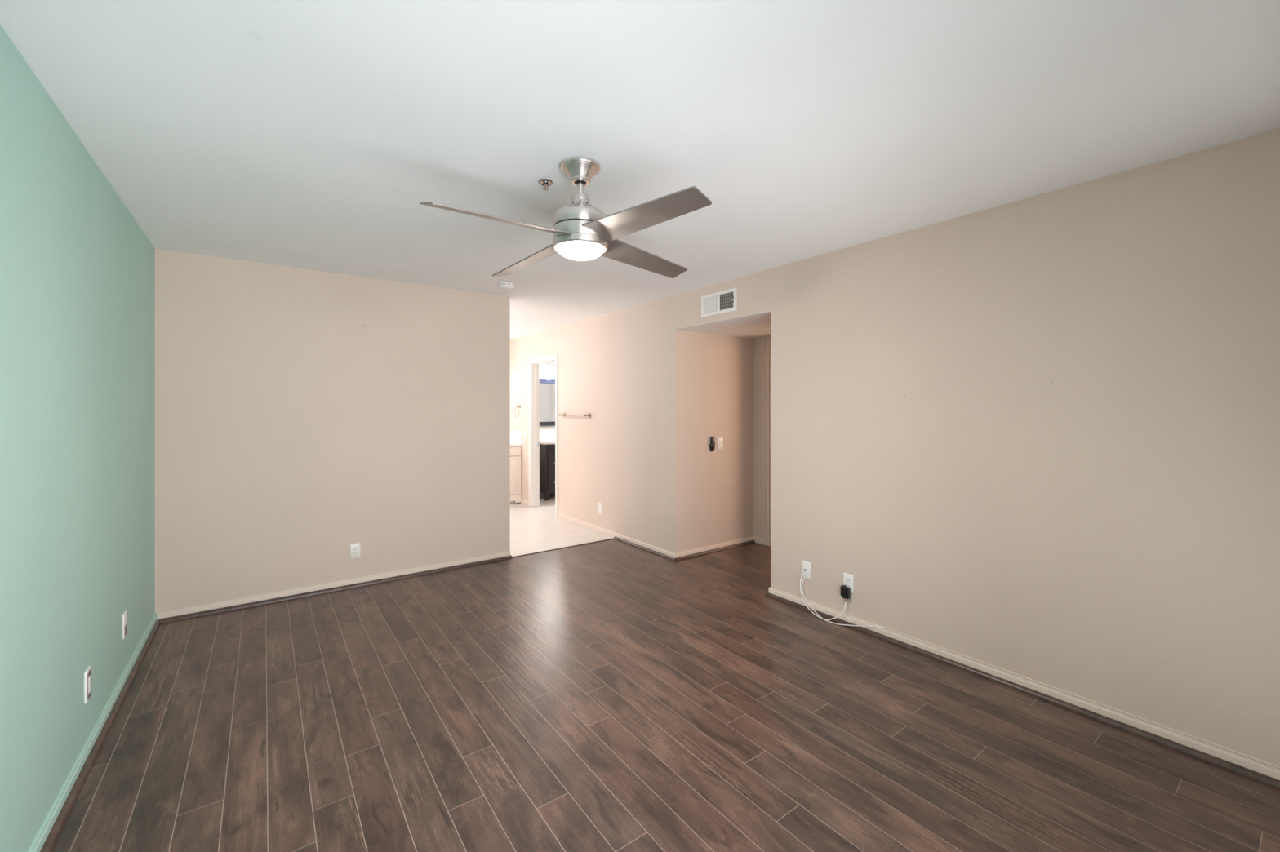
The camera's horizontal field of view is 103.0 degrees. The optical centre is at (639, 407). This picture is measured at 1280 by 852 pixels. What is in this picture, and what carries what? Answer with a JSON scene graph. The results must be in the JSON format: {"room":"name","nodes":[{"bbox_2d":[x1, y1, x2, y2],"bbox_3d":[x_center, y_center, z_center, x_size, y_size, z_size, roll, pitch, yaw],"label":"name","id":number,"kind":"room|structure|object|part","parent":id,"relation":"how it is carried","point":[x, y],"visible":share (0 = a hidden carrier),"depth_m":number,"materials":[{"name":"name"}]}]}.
{"room":"empty bedroom","nodes":[
{"label":"empty bedroom","id":0,"kind":"room"},
{"bbox_2d":[0,24,155,851],"bbox_3d":[-1.695,0.184,1.230,0.120,2.440,5.352,0,0,-36],"label":"wall","id":1,"kind":"structure","parent":0,"point":[77,268],"depth_m":1.77,"materials":[{"name":"green paint"}]},
{"bbox_2d":[84,665,91,703],"bbox_3d":[-2.217,1.113,2.047,0.012,0.124,0.068,0,0,-36],"label":"wall outlet","id":2,"kind":"object","parent":1,"relation":"attached to","point":[87,674],"visible":1,"depth_m":2.03,"materials":[{"name":"white plastic"}]},
{"bbox_2d":[27,613,157,851],"bbox_3d":[-1.642,1.373,1.269,0.013,0.060,5.112,0,0,-36],"label":"baseboard","id":3,"kind":"structure","parent":1,"relation":"attached to","point":[52,815],"depth_m":1.99,"materials":[{"name":"teal paint"}]},
{"bbox_2d":[40,619,160,851],"bbox_3d":[-1.633,1.392,1.275,0.034,0.022,5.112,0,0,-36],"label":"trim","id":4,"kind":"structure","parent":1,"relation":"attached to","point":[51,839],"depth_m":2.03,"materials":[{"name":"brown wood"}]},
{"bbox_2d":[122,610,127,639],"bbox_3d":[-2.619,1.105,2.591,0.010,0.124,0.068,0,0,-36],"label":"wall outlet","id":5,"kind":"object","parent":1,"relation":"attached to","point":[125,614],"visible":1,"depth_m":2.58,"materials":[{"name":"white plastic"}]},
{"bbox_2d":[155,248,510,614],"bbox_3d":[-2.234,0.184,4.083,2.442,2.440,0.120,0,0,-36],"label":"wall","id":6,"kind":"structure","parent":0,"point":[303,416],"depth_m":3.85,"materials":[{"name":"beige paint"}]},
{"bbox_2d":[156,551,510,619],"bbox_3d":[-2.182,1.373,4.039,2.409,0.060,0.013,0,0,-36],"label":"baseboard","id":7,"kind":"structure","parent":6,"relation":"attached to","point":[310,588],"depth_m":3.85,"materials":[{"name":"beige paint"}]},
{"bbox_2d":[159,555,512,622],"bbox_3d":[-2.171,1.392,4.034,2.419,0.022,0.034,0,0,-36],"label":"trim","id":8,"kind":"structure","parent":6,"relation":"attached to","point":[385,580],"depth_m":3.84,"materials":[{"name":"brown wood"}]},
{"bbox_2d":[350,542,359,559],"bbox_3d":[-2.237,1.128,4.001,0.070,0.115,0.008,0,0,-36],"label":"wall outlet","id":9,"kind":"object","parent":6,"relation":"attached to","point":[354,548],"visible":1,"depth_m":4.00,"materials":[{"name":"white plastic"}]},
{"bbox_2d":[511,537,613,557],"bbox_3d":[-0.731,1.401,5.108,1.191,0.007,0.018,0,0,-36],"label":"trim","id":10,"kind":"structure","parent":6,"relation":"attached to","point":[613,538],"depth_m":5.06,"materials":[{"name":"brown wood"}]},
{"bbox_2d":[539,362,555,494],"bbox_3d":[-1.133,0.184,8.659,2.139,2.440,0.120,0,0,-36],"label":"wall","id":11,"kind":"structure","parent":0,"point":[545,374],"depth_m":8.30,"materials":[{"name":"white paint"}]},
{"bbox_2d":[539,378,555,426],"bbox_3d":[-1.288,-0.079,8.448,1.040,0.770,0.031,0,0,-36],"label":"framed mirror","id":12,"kind":"object","parent":11,"relation":"attached to","point":[547,386],"visible":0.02,"depth_m":8.29,"materials":[{"name":"black mirror"}]},
{"bbox_2d":[539,363,555,372],"bbox_3d":[-1.429,-0.650,8.251,0.600,0.148,0.185,0,0,-36],"label":"vanity light","id":13,"kind":"object","parent":11,"relation":"attached to","point":[551,366],"visible":0.45,"depth_m":8.21,"materials":[{"name":"white glass"}]},
{"bbox_3d":[-1.584,-0.628,8.090,0.110,0.103,0.110,0,0,-36],"label":"lamp shade","id":14,"kind":"part","parent":13,"relation":"part of","materials":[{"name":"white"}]},
{"bbox_3d":[-1.477,-0.681,8.317,0.600,0.060,0.022,0,0,-36],"label":"plate","id":15,"kind":"part","parent":13,"relation":"part of","materials":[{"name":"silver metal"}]},
{"bbox_3d":[-1.407,-0.628,8.221,0.110,0.103,0.110,0,0,-36],"label":"lamp shade","id":16,"kind":"part","parent":13,"relation":"part of","materials":[{"name":"white glass"}]},
{"bbox_2d":[510,493,613,556],"bbox_3d":[-1.700,1.454,6.345,6.000,0.099,3.130,0,0,-36],"label":"floor tile","id":17,"kind":"structure","parent":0,"point":[534,529],"depth_m":5.79,"materials":[{"name":"beige tile"}]},
{"bbox_2d":[510,445,521,503],"bbox_3d":[-2.549,0.985,7.173,1.657,0.838,0.581,0,0,-36],"label":"vanity cabinet","id":18,"kind":"object","parent":17,"relation":"on","point":[515,451],"visible":0.05,"depth_m":7.39,"materials":[{"name":"beige paint"}]},
{"bbox_3d":[-1.881,0.637,7.350,0.348,0.123,0.018,0,0,-36],"label":"drawer","id":19,"kind":"part","parent":18,"relation":"part of","materials":[{"name":"beige paint"}]},
{"bbox_3d":[-1.879,0.984,7.348,0.348,0.550,0.024,0,0,-36],"label":"door","id":20,"kind":"part","parent":18,"relation":"part of","materials":[{"name":"beige paint"}]},
{"bbox_2d":[510,430,522,446],"bbox_3d":[-2.556,0.456,7.185,1.660,0.215,0.558,0,0,-36],"label":"countertop","id":21,"kind":"structure","parent":18,"relation":"on","point":[516,437],"depth_m":7.54,"materials":[{"name":"white stone"}]},
{"bbox_2d":[539,444,555,500],"bbox_3d":[-1.072,0.981,8.248,1.250,0.845,0.606,0,0,-36],"label":"bathroom vanity","id":22,"kind":"object","parent":17,"relation":"on","point":[547,452],"visible":0.14,"depth_m":7.71,"materials":[{"name":"black wood"}]},
{"bbox_2d":[539,428,555,444],"bbox_3d":[-1.079,0.451,8.256,1.290,0.215,0.585,0,0,-36],"label":"countertop","id":23,"kind":"structure","parent":22,"relation":"on","point":[547,436],"depth_m":8.25,"materials":[{"name":"white stone"}]},
{"bbox_3d":[-1.267,1.146,7.771,0.300,0.285,0.016,0,0,-36],"label":"drawer","id":24,"kind":"part","parent":22,"relation":"part of","materials":[{"name":"black wood"}]},
{"bbox_3d":[-1.267,0.846,7.771,0.300,0.285,0.016,0,0,-36],"label":"drawer","id":25,"kind":"part","parent":22,"relation":"part of","materials":[{"name":"black wood"}]},
{"bbox_2d":[0,0,1279,339],"bbox_3d":[0.131,-1.086,4.459,6.894,0.100,8.380,0,0,-36],"label":"ceiling","id":26,"kind":"structure","parent":0,"point":[313,135],"depth_m":1.82,"materials":[{"name":"white paint"}]},
{"bbox_2d":[498,282,514,289],"bbox_3d":[-1.125,-1.017,4.288,0.126,0.038,0.126,0,0,-36],"label":"smoke detector","id":27,"kind":"object","parent":26,"relation":"attached to","point":[505,286],"visible":1,"depth_m":4.25,"materials":[{"name":"white plastic"}]},
{"bbox_2d":[537,178,552,191],"bbox_3d":[-0.434,-1.019,2.341,0.067,0.034,0.067,0,0,-36],"label":"sprinkler","id":28,"kind":"object","parent":26,"relation":"attached to","point":[544,182],"visible":1,"depth_m":2.33,"materials":[{"name":"silver metal"}]},
{"bbox_2d":[419,156,711,278],"bbox_3d":[-0.256,-0.838,2.188,1.005,0.396,1.005,0,0,0],"label":"ceiling fan","id":29,"kind":"object","parent":26,"relation":"hanging from","point":[581,231],"visible":1,"depth_m":2.09,"materials":[{"name":"silver metal"}]},
{"bbox_3d":[-0.519,-0.711,1.922,0.138,0.077,0.579,0,0,45],"label":"blade","id":30,"kind":"part","parent":29,"relation":"part of","materials":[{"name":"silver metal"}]},
{"bbox_3d":[-0.523,-0.711,2.451,0.579,0.077,0.138,0,0,45],"label":"blade","id":31,"kind":"part","parent":29,"relation":"part of","materials":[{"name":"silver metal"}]},
{"bbox_3d":[0.007,-0.715,2.455,0.138,0.065,0.579,0,0,45],"label":"blade","id":32,"kind":"part","parent":29,"relation":"part of","materials":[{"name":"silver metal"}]},
{"bbox_3d":[0.011,-0.723,1.926,0.579,0.044,0.138,0,0,45],"label":"blade","id":33,"kind":"part","parent":29,"relation":"part of","materials":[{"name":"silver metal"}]},
{"bbox_2d":[51,538,1279,851],"bbox_3d":[1.073,1.404,3.241,6.824,0.001,5.160,0,0,-36],"label":"floor","id":34,"kind":"structure","parent":0,"point":[611,695],"depth_m":2.13,"materials":[{"name":"brown wood"}]},
{"bbox_2d":[801,577,884,628],"bbox_3d":[1.287,1.291,3.310,0.075,0.222,0.576,0,0,-36],"label":"cable","id":35,"kind":"object","parent":34,"relation":"on","point":[804,577],"visible":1,"depth_m":3.31,"materials":[{"name":"white plastic"}]},
{"bbox_2d":[684,330,753,551],"bbox_3d":[0.814,0.184,5.125,1.074,2.440,0.120,0,0,-36],"label":"wall","id":36,"kind":"structure","parent":0,"point":[719,369],"depth_m":5.01,"materials":[{"name":"beige paint"}]},
{"bbox_2d":[709,438,715,451],"bbox_3d":[0.709,0.365,4.954,0.060,0.125,0.030,0,0,-36],"label":"remote holder","id":37,"kind":"object","parent":36,"relation":"attached to","point":[712,446],"visible":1,"depth_m":4.94,"materials":[{"name":"black plastic"}]},
{"bbox_2d":[711,436,715,444],"bbox_3d":[0.710,0.318,4.952,0.047,0.069,0.021,0,0,-36],"label":"remote control","id":38,"kind":"object","parent":37,"relation":"in","point":[713,438],"visible":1,"depth_m":4.94,"materials":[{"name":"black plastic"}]},
{"bbox_2d":[675,536,753,557],"bbox_3d":[0.757,1.373,5.000,1.074,0.060,0.013,0,0,-36],"label":"baseboard","id":39,"kind":"structure","parent":36,"relation":"attached to","point":[751,538],"depth_m":4.96,"materials":[{"name":"beige paint"}]},
{"bbox_2d":[675,540,755,561],"bbox_3d":[0.758,1.392,4.988,1.087,0.022,0.034,0,0,-36],"label":"trim","id":40,"kind":"structure","parent":36,"relation":"attached to","point":[690,556],"depth_m":4.95,"materials":[{"name":"brown wood"}]},
{"bbox_2d":[717,437,723,449],"bbox_3d":[0.795,0.359,5.029,0.070,0.115,0.012,0,0,-36],"label":"light switch","id":41,"kind":"object","parent":36,"relation":"attached to","point":[720,441],"visible":1,"depth_m":5.03,"materials":[{"name":"white plastic"}]},
{"bbox_2d":[675,311,771,338],"bbox_3d":[1.549,-0.876,3.927,1.074,0.320,2.680,0,0,-36],"label":"ceiling","id":42,"kind":"structure","parent":0,"point":[759,325],"depth_m":4.57,"materials":[{"name":"white paint"}]},
{"bbox_2d":[753,336,771,538],"bbox_3d":[2.029,0.184,4.282,0.120,2.440,2.680,0,0,-36],"label":"wall","id":43,"kind":"structure","parent":0,"point":[758,344],"depth_m":5.27,"materials":[{"name":"beige paint"}]},
{"bbox_2d":[753,536,764,545],"bbox_3d":[1.226,1.373,5.257,0.013,0.060,0.156,0,0,-36],"label":"baseboard","id":44,"kind":"structure","parent":43,"relation":"attached to","point":[758,540],"depth_m":5.25,"materials":[{"name":"beige paint"}]},
{"bbox_2d":[764,338,771,546],"bbox_3d":[1.581,0.358,4.875,0.136,2.092,0.880,0,0,-36],"label":"door","id":45,"kind":"structure","parent":43,"relation":"in","point":[767,343],"depth_m":5.16,"materials":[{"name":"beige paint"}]},
{"bbox_2d":[510,128,1279,767],"bbox_3d":[0.411,0.184,4.666,0.120,2.440,8.380,0,0,-36],"label":"wall","id":46,"kind":"structure","parent":0,"point":[1036,437],"depth_m":2.51,"materials":[{"name":"beige paint"}]},
{"bbox_2d":[520,499,528,506],"bbox_3d":[-1.661,1.373,7.361,0.013,0.060,0.263,0,0,-36],"label":"baseboard","id":47,"kind":"structure","parent":46,"relation":"attached to","point":[524,502],"depth_m":7.36,"materials":[{"name":"beige paint"}]},
{"bbox_2d":[524,429,526,437],"bbox_3d":[-1.655,0.374,7.354,0.012,0.115,0.070,0,0,-36],"label":"light switch","id":48,"kind":"object","parent":46,"relation":"attached to","point":[525,430],"visible":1,"depth_m":7.35,"materials":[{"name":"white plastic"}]},
{"bbox_2d":[528,354,557,516],"bbox_3d":[-1.267,0.358,6.939,0.152,2.092,0.874,0,0,-36],"label":"door frame","id":49,"kind":"structure","parent":46,"relation":"in","point":[533,363],"depth_m":7.22,"materials":[{"name":"white paint"}]},
{"bbox_2d":[559,413,591,417],"bbox_3d":[-0.795,0.093,6.131,0.081,0.051,0.661,0,0,-36],"label":"towel bar","id":50,"kind":"object","parent":46,"relation":"attached to","point":[564,415],"visible":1,"depth_m":6.01,"materials":[{"name":"silver metal"}]},
{"bbox_2d":[598,502,601,513],"bbox_3d":[-0.449,1.133,5.723,0.008,0.115,0.070,0,0,-36],"label":"wall outlet","id":51,"kind":"object","parent":46,"relation":"attached to","point":[599,504],"visible":1,"depth_m":5.72,"materials":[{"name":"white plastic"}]},
{"bbox_2d":[557,511,675,558],"bbox_3d":[-0.367,1.373,5.608,0.013,0.060,2.326,0,0,-36],"label":"baseboard","id":52,"kind":"structure","parent":46,"relation":"attached to","point":[580,522],"depth_m":5.54,"materials":[{"name":"beige paint"}]},
{"bbox_2d":[613,536,676,561],"bbox_3d":[0.028,1.392,5.055,0.034,0.022,1.003,0,0,-36],"label":"trim","id":53,"kind":"structure","parent":46,"relation":"attached to","point":[649,550],"depth_m":4.99,"materials":[{"name":"brown wood"}]},
{"bbox_2d":[701,287,736,317],"bbox_3d":[0.692,-0.867,4.263,0.123,0.184,0.404,0,0,-36],"label":"air vent","id":54,"kind":"object","parent":46,"relation":"in","point":[716,304],"visible":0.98,"depth_m":4.25,"materials":[{"name":"white metal"}]},
{"bbox_2d":[800,560,810,579],"bbox_3d":[1.152,1.131,3.546,0.017,0.120,0.078,0,0,-36],"label":"wall plate","id":55,"kind":"object","parent":46,"relation":"attached to","point":[806,566],"visible":1,"depth_m":3.54,"materials":[{"name":"white plastic"}]},
{"bbox_2d":[800,576,846,620],"bbox_3d":[1.211,1.292,3.415,0.056,0.222,0.356,0,0,-33],"label":"cable","id":56,"kind":"object","parent":55,"relation":"hanging from","point":[801,576],"visible":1,"depth_m":3.42,"materials":[{"name":"white plastic"}]},
{"bbox_2d":[843,572,853,593],"bbox_3d":[1.346,1.133,3.291,0.008,0.115,0.070,0,0,-36],"label":"wall outlet","id":57,"kind":"object","parent":46,"relation":"attached to","point":[848,580],"visible":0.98,"depth_m":3.28,"materials":[{"name":"white plastic"}]},
{"bbox_2d":[840,584,850,601],"bbox_3d":[1.325,1.200,3.286,0.031,0.103,0.054,0,0,-36],"label":"power adapter","id":58,"kind":"object","parent":57,"relation":"attached to","point":[845,591],"visible":1,"depth_m":3.27,"materials":[{"name":"black plastic"}]},
{"bbox_2d":[845,577,850,582],"bbox_3d":[1.344,1.113,3.289,0.002,0.027,0.035,0,0,-36],"label":"socket","id":59,"kind":"object","parent":57,"relation":"attached to","point":[847,579],"depth_m":3.29,"materials":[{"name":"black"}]},
{"bbox_2d":[764,591,1279,788],"bbox_3d":[1.855,1.392,2.579,0.034,0.022,3.066,0,0,-36],"label":"trim","id":60,"kind":"structure","parent":46,"relation":"attached to","point":[1245,771],"depth_m":2.38,"materials":[{"name":"brown wood"}]},
{"bbox_2d":[768,586,1279,780],"bbox_3d":[1.869,1.373,2.578,0.013,0.060,3.048,0,0,-36],"label":"baseboard","id":61,"kind":"structure","parent":46,"relation":"attached to","point":[1258,766],"depth_m":2.39,"materials":[{"name":"beige paint"}]},
{"bbox_2d":[885,627,1279,768],"bbox_3d":[2.123,1.339,2.238,0.008,0.008,2.120,0,0,-36],"label":"cable","id":62,"kind":"object","parent":61,"relation":"on","point":[957,653],"visible":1,"depth_m":2.28,"materials":[{"name":"beige paint"}]}
]}

